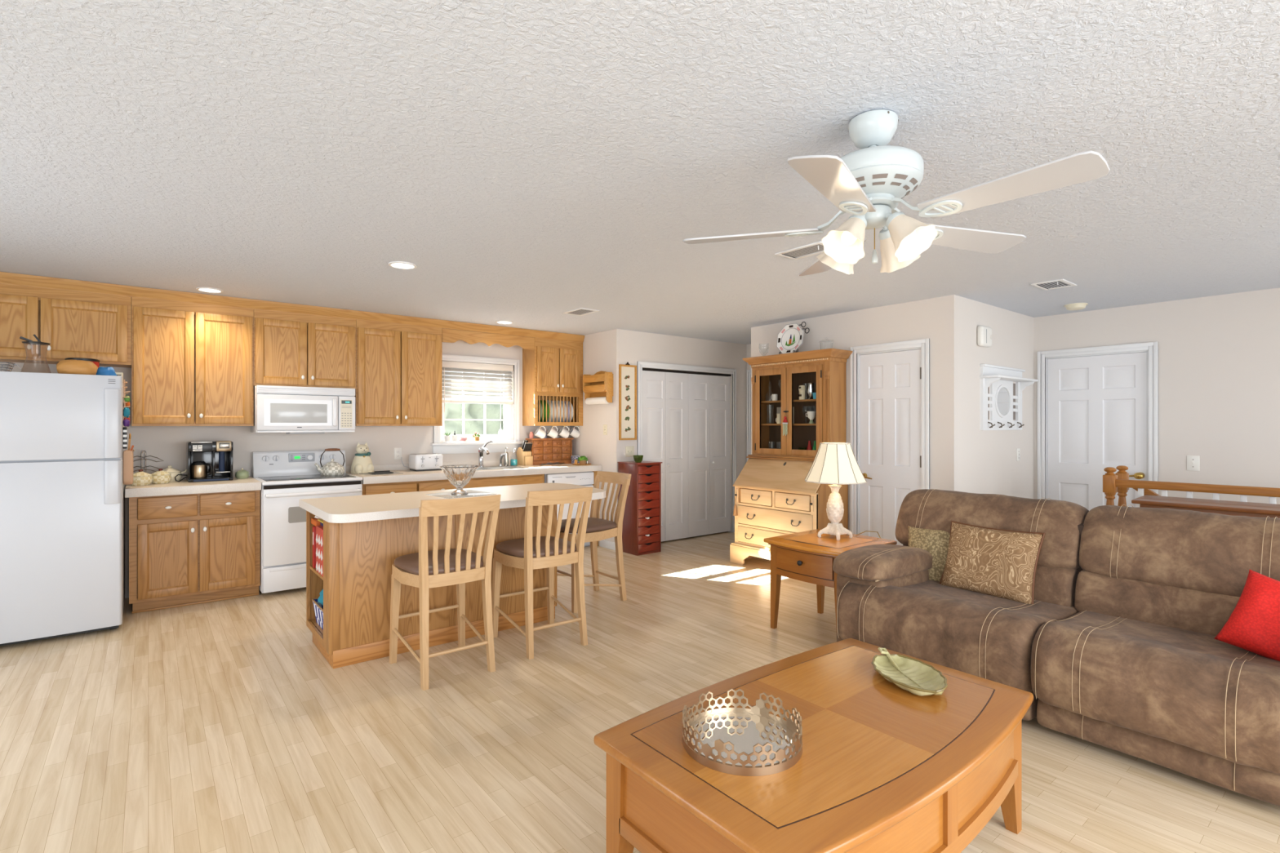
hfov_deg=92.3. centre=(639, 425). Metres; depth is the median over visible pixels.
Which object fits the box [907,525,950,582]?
throw pillow
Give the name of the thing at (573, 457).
patterned canister
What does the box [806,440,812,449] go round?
bottle
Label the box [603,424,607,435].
light switch
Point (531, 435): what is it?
jar
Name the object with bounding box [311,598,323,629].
basket
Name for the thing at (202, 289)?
recessed light
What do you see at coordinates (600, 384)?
spice rack
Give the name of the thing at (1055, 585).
lumbar cushion
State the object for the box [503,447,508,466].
soap dispenser
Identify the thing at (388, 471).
pad
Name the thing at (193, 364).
upper cabinet
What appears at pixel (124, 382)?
bundle
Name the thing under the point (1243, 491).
stair rail
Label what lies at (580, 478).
dishwasher
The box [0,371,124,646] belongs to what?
refrigerator
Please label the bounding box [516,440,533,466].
knife block
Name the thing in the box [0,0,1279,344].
ceiling
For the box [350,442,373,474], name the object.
cookie jar
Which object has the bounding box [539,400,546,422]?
plate
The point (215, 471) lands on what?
shelf
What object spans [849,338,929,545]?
door
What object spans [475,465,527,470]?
sink
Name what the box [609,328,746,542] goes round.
wall
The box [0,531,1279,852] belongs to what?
floor
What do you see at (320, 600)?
cloth
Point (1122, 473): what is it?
newel post
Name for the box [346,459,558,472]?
backsplash
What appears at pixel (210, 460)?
coffee maker
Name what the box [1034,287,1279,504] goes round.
wall
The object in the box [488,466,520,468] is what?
basin
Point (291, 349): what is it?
upper cabinet
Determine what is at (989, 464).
wall
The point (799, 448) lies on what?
glass bowl
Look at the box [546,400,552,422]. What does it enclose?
plate
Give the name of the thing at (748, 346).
wall
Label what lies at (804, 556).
end table
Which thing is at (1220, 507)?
console table
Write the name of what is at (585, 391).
shelf
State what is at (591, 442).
wall
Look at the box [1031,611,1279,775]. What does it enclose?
seat cushion
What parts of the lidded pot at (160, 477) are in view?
lid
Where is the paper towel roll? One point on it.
(601, 400)
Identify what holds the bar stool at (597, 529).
on the floor
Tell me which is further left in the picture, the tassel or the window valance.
the window valance
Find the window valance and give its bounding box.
[442,328,534,350]
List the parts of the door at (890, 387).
handle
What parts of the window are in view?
sash, sill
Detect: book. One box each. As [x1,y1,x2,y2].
[311,517,320,526]
[312,525,315,568]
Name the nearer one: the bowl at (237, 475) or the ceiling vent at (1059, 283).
the ceiling vent at (1059, 283)
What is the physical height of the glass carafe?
0.288 m
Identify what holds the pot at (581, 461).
on the potted herb
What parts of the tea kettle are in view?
spout, bail handle, lid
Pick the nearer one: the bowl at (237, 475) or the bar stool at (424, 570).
the bar stool at (424, 570)
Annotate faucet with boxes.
[478,440,493,466]
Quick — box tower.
[617,460,662,555]
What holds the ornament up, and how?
hanging from the hutch
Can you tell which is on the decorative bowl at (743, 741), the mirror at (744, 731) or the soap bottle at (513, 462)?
the mirror at (744, 731)
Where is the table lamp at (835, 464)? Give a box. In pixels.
[804,442,866,540]
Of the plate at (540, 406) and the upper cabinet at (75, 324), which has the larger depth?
the plate at (540, 406)
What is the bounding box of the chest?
[525,437,573,465]
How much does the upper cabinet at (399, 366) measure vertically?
1.028 m
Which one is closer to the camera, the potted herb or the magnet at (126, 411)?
the magnet at (126, 411)
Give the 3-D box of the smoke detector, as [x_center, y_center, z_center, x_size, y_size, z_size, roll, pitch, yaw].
[3.834,-1.040,5.407,0.170,0.042,0.170,0,0,-39]
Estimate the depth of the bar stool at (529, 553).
3.79 m
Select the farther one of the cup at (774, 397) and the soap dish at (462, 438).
the soap dish at (462, 438)
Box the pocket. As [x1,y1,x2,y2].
[123,448,134,484]
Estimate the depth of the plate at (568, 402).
7.22 m
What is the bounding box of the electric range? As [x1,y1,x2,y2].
[252,449,362,593]
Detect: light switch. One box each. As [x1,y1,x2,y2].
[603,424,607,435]
[625,446,634,457]
[1016,448,1020,461]
[1186,455,1199,471]
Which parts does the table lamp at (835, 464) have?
crown, lamp shade, shade trim, shade trim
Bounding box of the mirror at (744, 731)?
[686,712,795,766]
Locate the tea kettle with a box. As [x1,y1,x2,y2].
[314,448,344,475]
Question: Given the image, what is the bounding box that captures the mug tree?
[133,450,164,472]
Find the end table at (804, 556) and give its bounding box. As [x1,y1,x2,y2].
[763,528,897,630]
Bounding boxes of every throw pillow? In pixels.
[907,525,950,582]
[939,520,1045,604]
[1213,569,1279,661]
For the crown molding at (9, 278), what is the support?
attached to the wall at (166, 443)
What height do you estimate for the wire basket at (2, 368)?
0.087 m
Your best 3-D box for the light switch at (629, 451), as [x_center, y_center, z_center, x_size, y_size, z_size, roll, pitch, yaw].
[-0.110,0.294,6.867,0.118,0.118,0.016,0,0,-39]
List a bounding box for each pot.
[130,469,152,485]
[151,468,171,484]
[235,468,249,479]
[474,436,479,440]
[578,459,586,464]
[813,392,816,399]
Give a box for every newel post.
[1102,466,1117,505]
[1115,465,1128,506]
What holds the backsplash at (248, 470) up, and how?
attached to the wall at (166, 443)
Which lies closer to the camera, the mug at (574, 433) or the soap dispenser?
the soap dispenser
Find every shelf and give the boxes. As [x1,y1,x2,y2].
[215,471,230,472]
[309,564,323,635]
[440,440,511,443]
[584,390,606,393]
[586,380,604,383]
[760,399,816,403]
[760,423,816,425]
[979,364,1038,430]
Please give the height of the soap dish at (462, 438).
0.044 m
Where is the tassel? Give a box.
[733,496,737,515]
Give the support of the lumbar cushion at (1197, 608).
on the reclining sofa
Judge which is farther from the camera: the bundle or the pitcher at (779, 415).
the pitcher at (779, 415)
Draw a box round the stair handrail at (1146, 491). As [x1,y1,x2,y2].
[1133,488,1160,496]
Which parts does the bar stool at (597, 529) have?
seat rail, leg, seat, leg, seat rail, rail, leg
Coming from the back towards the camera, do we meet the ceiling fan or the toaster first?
the toaster
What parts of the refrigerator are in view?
fresh food door, freezer door, door handle, freezer handle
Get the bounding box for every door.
[637,361,736,542]
[746,369,751,461]
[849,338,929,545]
[1037,342,1158,511]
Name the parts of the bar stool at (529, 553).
leg, seat rail, leg, seat, leg, seat rail, rail, leg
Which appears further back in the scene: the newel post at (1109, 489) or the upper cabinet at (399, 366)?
the upper cabinet at (399, 366)
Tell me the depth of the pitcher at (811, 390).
5.80 m
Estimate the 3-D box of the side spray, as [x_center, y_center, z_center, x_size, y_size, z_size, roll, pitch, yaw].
[-1.522,0.377,6.766,0.070,0.144,0.043,0,0,18]
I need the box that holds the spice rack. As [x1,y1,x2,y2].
[582,370,613,402]
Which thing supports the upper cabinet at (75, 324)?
attached to the wall at (166, 443)
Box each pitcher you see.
[776,413,781,423]
[807,382,814,399]
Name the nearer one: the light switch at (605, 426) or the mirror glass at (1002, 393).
the mirror glass at (1002, 393)
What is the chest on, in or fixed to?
on the countertop at (408, 475)
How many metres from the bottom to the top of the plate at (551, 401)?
0.270 m
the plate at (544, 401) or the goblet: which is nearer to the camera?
the goblet
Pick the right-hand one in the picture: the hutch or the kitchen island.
the hutch
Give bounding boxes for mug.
[533,426,546,438]
[546,426,558,438]
[558,426,569,438]
[568,426,579,438]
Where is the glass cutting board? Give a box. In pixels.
[359,471,403,475]
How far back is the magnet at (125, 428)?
4.30 m
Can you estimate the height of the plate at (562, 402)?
0.270 m
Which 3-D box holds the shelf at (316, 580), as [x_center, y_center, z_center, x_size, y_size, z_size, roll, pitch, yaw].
[-1.796,1.090,3.856,0.388,0.368,0.595,0,0,-39]
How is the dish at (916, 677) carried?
on the coffee table at (882, 766)
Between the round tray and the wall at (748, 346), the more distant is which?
the wall at (748, 346)
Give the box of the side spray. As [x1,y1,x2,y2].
[498,453,504,466]
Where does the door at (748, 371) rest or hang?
in the wall at (748, 346)
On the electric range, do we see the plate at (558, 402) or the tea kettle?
the tea kettle
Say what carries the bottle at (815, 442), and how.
on the hutch
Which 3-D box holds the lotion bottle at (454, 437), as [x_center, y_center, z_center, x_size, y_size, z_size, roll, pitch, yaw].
[-1.977,0.114,6.563,0.050,0.108,0.040,0,0,-39]
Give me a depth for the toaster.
6.11 m
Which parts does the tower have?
drawer, drawer, drawer, drawer, drawer, drawer, drawer, drawer, drawer, drawer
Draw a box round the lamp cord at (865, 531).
[855,530,880,537]
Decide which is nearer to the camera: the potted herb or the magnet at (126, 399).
the magnet at (126, 399)
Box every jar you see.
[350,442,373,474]
[529,431,533,438]
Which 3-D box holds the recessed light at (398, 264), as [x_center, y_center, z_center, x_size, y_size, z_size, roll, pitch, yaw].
[-1.570,-1.057,4.067,0.176,0.008,0.176,0,0,-39]
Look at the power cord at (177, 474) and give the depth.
4.90 m
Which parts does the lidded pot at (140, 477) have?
lid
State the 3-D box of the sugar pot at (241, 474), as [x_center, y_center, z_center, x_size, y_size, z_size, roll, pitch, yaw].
[-3.391,0.411,5.240,0.104,0.087,0.104,0,0,-39]
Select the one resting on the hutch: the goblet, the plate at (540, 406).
the goblet
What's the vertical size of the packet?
0.100 m
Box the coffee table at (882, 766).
[593,638,1033,852]
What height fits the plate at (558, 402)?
0.270 m
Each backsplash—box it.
[149,469,250,479]
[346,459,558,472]
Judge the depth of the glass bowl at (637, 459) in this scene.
6.63 m
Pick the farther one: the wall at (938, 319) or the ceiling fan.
the wall at (938, 319)
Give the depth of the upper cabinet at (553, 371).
7.04 m
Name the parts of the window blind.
rail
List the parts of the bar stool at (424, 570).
leg, seat rail, leg, seat, seat rail, rail, leg, leg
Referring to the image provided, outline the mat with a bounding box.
[426,489,496,498]
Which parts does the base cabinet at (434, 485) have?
drawer, frame, drawer, panel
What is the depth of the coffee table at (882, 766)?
1.70 m
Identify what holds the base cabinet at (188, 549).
on the floor
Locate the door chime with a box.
[977,325,992,347]
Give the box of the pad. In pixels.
[368,470,393,474]
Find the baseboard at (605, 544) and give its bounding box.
[600,539,615,550]
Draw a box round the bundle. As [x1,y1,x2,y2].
[123,379,129,419]
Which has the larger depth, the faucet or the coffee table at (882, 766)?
the faucet
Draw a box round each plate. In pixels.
[537,400,542,422]
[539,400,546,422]
[542,400,549,422]
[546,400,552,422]
[550,400,556,422]
[554,400,559,422]
[557,400,563,422]
[559,400,566,422]
[564,400,569,422]
[565,400,573,422]
[776,323,804,353]
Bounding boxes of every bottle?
[452,431,457,440]
[510,448,517,466]
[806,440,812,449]
[812,440,816,450]
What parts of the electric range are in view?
control knob, control knob, storage drawer, selector knob, oven door, oven handle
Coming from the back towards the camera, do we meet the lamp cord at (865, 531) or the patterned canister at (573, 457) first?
the patterned canister at (573, 457)
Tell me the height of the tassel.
0.206 m
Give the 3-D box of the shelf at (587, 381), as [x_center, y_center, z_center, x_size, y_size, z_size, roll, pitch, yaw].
[-0.476,-0.491,6.944,0.086,0.012,0.408,0,0,-39]
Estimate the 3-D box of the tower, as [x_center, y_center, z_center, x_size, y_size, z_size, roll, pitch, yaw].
[-0.001,0.890,6.721,0.350,0.977,0.352,0,0,-39]
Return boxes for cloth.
[317,589,323,605]
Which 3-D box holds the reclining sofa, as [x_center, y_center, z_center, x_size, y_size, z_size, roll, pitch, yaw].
[2.141,0.895,3.002,1.111,0.967,2.198,0,0,-39]
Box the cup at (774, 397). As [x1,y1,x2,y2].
[770,394,777,400]
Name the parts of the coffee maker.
carafe lid, steel trim, carafe handle, pod handle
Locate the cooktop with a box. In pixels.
[253,473,362,485]
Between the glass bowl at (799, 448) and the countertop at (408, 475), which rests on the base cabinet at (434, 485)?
the countertop at (408, 475)
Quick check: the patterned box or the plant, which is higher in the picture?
the patterned box
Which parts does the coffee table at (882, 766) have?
leg, apron rail, veneer panel, veneer panel, veneer panel, veneer panel, apron rail, leg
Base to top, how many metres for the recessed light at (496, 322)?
0.008 m
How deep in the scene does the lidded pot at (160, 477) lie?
4.74 m
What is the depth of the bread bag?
4.04 m
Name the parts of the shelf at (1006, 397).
moulding, mirror frame, shelf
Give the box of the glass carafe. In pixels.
[19,333,50,345]
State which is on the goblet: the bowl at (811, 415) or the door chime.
the bowl at (811, 415)
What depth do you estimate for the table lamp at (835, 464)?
4.12 m
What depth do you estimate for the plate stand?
6.01 m
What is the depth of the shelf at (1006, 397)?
5.51 m
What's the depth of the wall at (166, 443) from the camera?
5.62 m
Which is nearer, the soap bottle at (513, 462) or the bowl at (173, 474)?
the bowl at (173, 474)
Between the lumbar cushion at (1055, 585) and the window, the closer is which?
the lumbar cushion at (1055, 585)
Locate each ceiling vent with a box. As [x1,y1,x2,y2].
[562,307,599,315]
[774,240,823,259]
[1031,279,1076,290]
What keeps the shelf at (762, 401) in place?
attached to the hutch
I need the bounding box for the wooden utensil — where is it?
[128,433,133,450]
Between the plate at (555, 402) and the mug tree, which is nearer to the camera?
the mug tree
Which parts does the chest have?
drawer, drawer, drawer, drawer, drawer, drawer, drawer, drawer, drawer, drawer, drawer, drawer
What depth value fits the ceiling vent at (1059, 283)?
4.63 m
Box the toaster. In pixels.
[401,453,442,471]
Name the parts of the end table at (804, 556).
leg, knob, under moulding, drawer, rail, veneer panel, leg, veneer panel, veneer panel, leg, veneer panel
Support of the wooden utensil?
in the pocket
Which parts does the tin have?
lid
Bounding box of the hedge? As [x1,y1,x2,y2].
[444,390,503,435]
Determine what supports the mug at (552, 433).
hanging from the upper cabinet at (553, 371)
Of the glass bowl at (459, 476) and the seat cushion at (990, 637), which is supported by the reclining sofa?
the seat cushion at (990, 637)
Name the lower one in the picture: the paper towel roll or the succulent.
the succulent
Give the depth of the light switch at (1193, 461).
5.13 m
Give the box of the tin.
[64,357,99,367]
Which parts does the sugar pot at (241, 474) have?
lid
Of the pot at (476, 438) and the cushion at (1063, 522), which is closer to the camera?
the cushion at (1063, 522)
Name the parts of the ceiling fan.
blade, blade, blade, lamp shade, lamp shade, bulb, lamp arm, lamp shade, bulb, lamp shade, blade, blade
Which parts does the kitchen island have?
frame, board, panel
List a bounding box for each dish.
[458,436,467,440]
[871,647,947,696]
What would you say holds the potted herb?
on the round tray
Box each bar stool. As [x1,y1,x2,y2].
[389,493,501,690]
[491,486,592,659]
[556,471,631,613]
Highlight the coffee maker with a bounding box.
[186,440,233,482]
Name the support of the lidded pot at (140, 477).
on the countertop at (182, 487)
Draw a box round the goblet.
[805,411,816,423]
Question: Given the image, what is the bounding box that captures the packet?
[96,366,116,375]
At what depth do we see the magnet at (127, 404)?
4.35 m
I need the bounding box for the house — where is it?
[798,385,805,399]
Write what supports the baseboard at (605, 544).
attached to the wall at (591, 442)
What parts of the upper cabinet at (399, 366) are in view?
door, door panel, door, door panel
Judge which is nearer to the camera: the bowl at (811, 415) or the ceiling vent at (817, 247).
the ceiling vent at (817, 247)
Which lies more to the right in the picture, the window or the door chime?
the door chime
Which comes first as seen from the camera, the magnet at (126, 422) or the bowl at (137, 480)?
the magnet at (126, 422)
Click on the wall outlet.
(397, 451)
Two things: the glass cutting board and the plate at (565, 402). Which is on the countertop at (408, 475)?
the glass cutting board
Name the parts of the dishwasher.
control panel, door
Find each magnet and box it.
[123,395,129,401]
[123,401,129,408]
[123,407,129,417]
[123,418,129,426]
[123,426,127,448]
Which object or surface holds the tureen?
on the countertop at (182, 487)
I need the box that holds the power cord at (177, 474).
[174,474,186,481]
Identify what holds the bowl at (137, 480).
on the lidded pot at (140, 477)
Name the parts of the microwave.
door, panel, handle, control panel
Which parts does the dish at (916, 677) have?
stem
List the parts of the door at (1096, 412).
handle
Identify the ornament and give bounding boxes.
[782,416,787,435]
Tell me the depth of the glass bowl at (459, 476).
4.15 m
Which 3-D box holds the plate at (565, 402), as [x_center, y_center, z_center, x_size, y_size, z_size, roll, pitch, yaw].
[-0.909,-0.156,7.269,0.020,0.270,0.270,0,0,-39]
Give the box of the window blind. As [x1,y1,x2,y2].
[442,360,513,412]
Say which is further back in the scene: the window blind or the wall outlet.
the window blind
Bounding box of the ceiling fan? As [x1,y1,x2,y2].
[682,109,1110,275]
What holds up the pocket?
attached to the refrigerator
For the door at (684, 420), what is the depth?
7.47 m
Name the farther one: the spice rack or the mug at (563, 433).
the mug at (563, 433)
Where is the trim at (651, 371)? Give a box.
[651,370,726,542]
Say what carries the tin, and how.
on the refrigerator
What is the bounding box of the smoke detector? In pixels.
[1064,302,1088,310]
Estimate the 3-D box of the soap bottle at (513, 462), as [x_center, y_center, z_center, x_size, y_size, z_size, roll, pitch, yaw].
[-1.402,0.350,6.837,0.080,0.197,0.080,0,0,-39]
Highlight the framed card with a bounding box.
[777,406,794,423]
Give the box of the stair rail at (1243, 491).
[1115,479,1279,507]
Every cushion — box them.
[836,580,1078,692]
[895,488,1088,568]
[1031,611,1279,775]
[1034,565,1078,606]
[1074,569,1239,635]
[1079,505,1279,596]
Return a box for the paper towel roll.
[585,396,609,404]
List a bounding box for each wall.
[0,340,570,598]
[570,330,609,546]
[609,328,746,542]
[746,344,751,369]
[751,294,960,530]
[960,296,1034,498]
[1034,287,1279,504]
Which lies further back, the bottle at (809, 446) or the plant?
the plant
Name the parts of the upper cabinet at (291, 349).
door, door panel, door, door panel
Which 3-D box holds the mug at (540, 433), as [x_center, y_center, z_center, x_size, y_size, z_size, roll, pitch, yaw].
[-1.138,0.079,7.030,0.139,0.152,0.101,0,0,-24]
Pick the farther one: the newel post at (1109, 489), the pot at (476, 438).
the pot at (476, 438)
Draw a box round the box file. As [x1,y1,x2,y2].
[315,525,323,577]
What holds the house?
on the hutch
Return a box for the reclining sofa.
[832,488,1279,806]
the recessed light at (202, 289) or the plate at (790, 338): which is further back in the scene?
the plate at (790, 338)
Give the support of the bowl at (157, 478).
on the lidded pot at (160, 477)
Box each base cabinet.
[128,489,260,613]
[361,471,598,546]
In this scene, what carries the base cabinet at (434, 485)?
on the floor
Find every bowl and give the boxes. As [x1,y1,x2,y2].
[130,475,152,485]
[151,474,171,484]
[169,471,182,482]
[235,472,249,479]
[440,465,479,494]
[633,455,643,462]
[682,688,802,776]
[798,447,806,449]
[806,411,816,419]
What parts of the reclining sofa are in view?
arm panel, frame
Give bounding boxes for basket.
[0,361,21,371]
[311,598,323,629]
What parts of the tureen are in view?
lid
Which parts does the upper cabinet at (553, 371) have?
door, door panel, door, door panel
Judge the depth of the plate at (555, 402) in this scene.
7.11 m
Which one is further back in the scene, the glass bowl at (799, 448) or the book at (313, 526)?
the glass bowl at (799, 448)
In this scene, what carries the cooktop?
in the electric range
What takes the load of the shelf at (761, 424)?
attached to the hutch
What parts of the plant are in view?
pot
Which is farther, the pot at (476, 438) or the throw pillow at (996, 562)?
the pot at (476, 438)
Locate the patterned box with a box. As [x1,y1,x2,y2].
[115,372,123,382]
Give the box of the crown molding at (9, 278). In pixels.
[0,271,584,342]
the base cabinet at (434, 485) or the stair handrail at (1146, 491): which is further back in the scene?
the base cabinet at (434, 485)
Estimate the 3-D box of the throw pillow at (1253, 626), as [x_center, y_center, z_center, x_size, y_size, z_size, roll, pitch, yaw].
[2.585,0.799,2.420,0.199,0.381,0.457,0,0,-27]
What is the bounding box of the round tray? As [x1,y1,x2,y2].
[572,462,591,465]
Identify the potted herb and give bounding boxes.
[577,455,588,464]
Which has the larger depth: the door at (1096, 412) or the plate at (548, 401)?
the plate at (548, 401)
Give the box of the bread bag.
[56,359,97,374]
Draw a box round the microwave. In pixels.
[250,385,355,433]
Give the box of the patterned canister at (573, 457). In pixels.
[571,455,579,463]
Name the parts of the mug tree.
post, arm, arm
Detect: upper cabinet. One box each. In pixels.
[0,284,131,367]
[131,297,253,426]
[253,309,355,389]
[354,319,442,426]
[522,337,582,426]
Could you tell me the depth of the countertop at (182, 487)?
4.66 m
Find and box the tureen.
[162,465,186,482]
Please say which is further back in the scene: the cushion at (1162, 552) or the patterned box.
the patterned box
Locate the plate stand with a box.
[778,321,809,354]
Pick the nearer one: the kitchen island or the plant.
the kitchen island
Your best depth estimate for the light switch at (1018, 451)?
5.80 m
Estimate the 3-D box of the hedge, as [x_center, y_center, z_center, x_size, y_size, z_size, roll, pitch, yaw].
[-3.305,0.679,9.736,11.003,2.500,1.012,0,0,-39]
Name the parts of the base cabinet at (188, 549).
drawer, door, door panel, shoe trim, door, drawer, door panel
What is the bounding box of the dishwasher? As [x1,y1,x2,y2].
[544,471,593,546]
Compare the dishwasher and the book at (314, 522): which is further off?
the dishwasher
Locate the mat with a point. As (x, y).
(471, 493)
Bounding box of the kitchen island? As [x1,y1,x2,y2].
[298,483,605,668]
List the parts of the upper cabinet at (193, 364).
door, door panel, door, door panel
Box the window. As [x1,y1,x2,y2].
[430,354,523,453]
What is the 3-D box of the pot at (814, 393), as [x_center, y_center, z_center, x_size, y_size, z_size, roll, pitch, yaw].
[1.647,-0.275,5.754,0.060,0.060,0.060,0,0,-39]
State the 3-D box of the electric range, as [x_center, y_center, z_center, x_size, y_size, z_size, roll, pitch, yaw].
[-2.905,0.791,5.371,0.756,1.115,0.743,0,0,-39]
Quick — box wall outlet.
[394,447,401,459]
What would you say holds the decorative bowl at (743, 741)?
on the coffee table at (882, 766)
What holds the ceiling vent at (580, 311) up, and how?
in the ceiling
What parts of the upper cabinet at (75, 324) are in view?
door panel, door, knob, knob, door, door panel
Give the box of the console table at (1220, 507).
[1131,494,1279,518]
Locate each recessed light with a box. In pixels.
[195,287,223,293]
[388,261,417,269]
[495,320,513,324]
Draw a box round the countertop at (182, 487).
[124,476,261,497]
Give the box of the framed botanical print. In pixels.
[618,362,636,439]
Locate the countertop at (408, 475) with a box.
[346,462,601,484]
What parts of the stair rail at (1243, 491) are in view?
handrail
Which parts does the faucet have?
spout, lever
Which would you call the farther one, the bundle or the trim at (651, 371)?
the trim at (651, 371)
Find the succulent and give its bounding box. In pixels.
[472,431,479,440]
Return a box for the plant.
[444,432,451,440]
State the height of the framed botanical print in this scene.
0.869 m
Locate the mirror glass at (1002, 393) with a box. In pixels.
[996,386,1009,415]
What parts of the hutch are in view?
plinth moulding, drawer, drawer, glazed door, drawer, drawer frame, waist moulding, drawer pull, cupboard frame, drawer, drawer pull, cornice, glazed door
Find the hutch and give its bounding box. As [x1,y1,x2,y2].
[729,348,853,564]

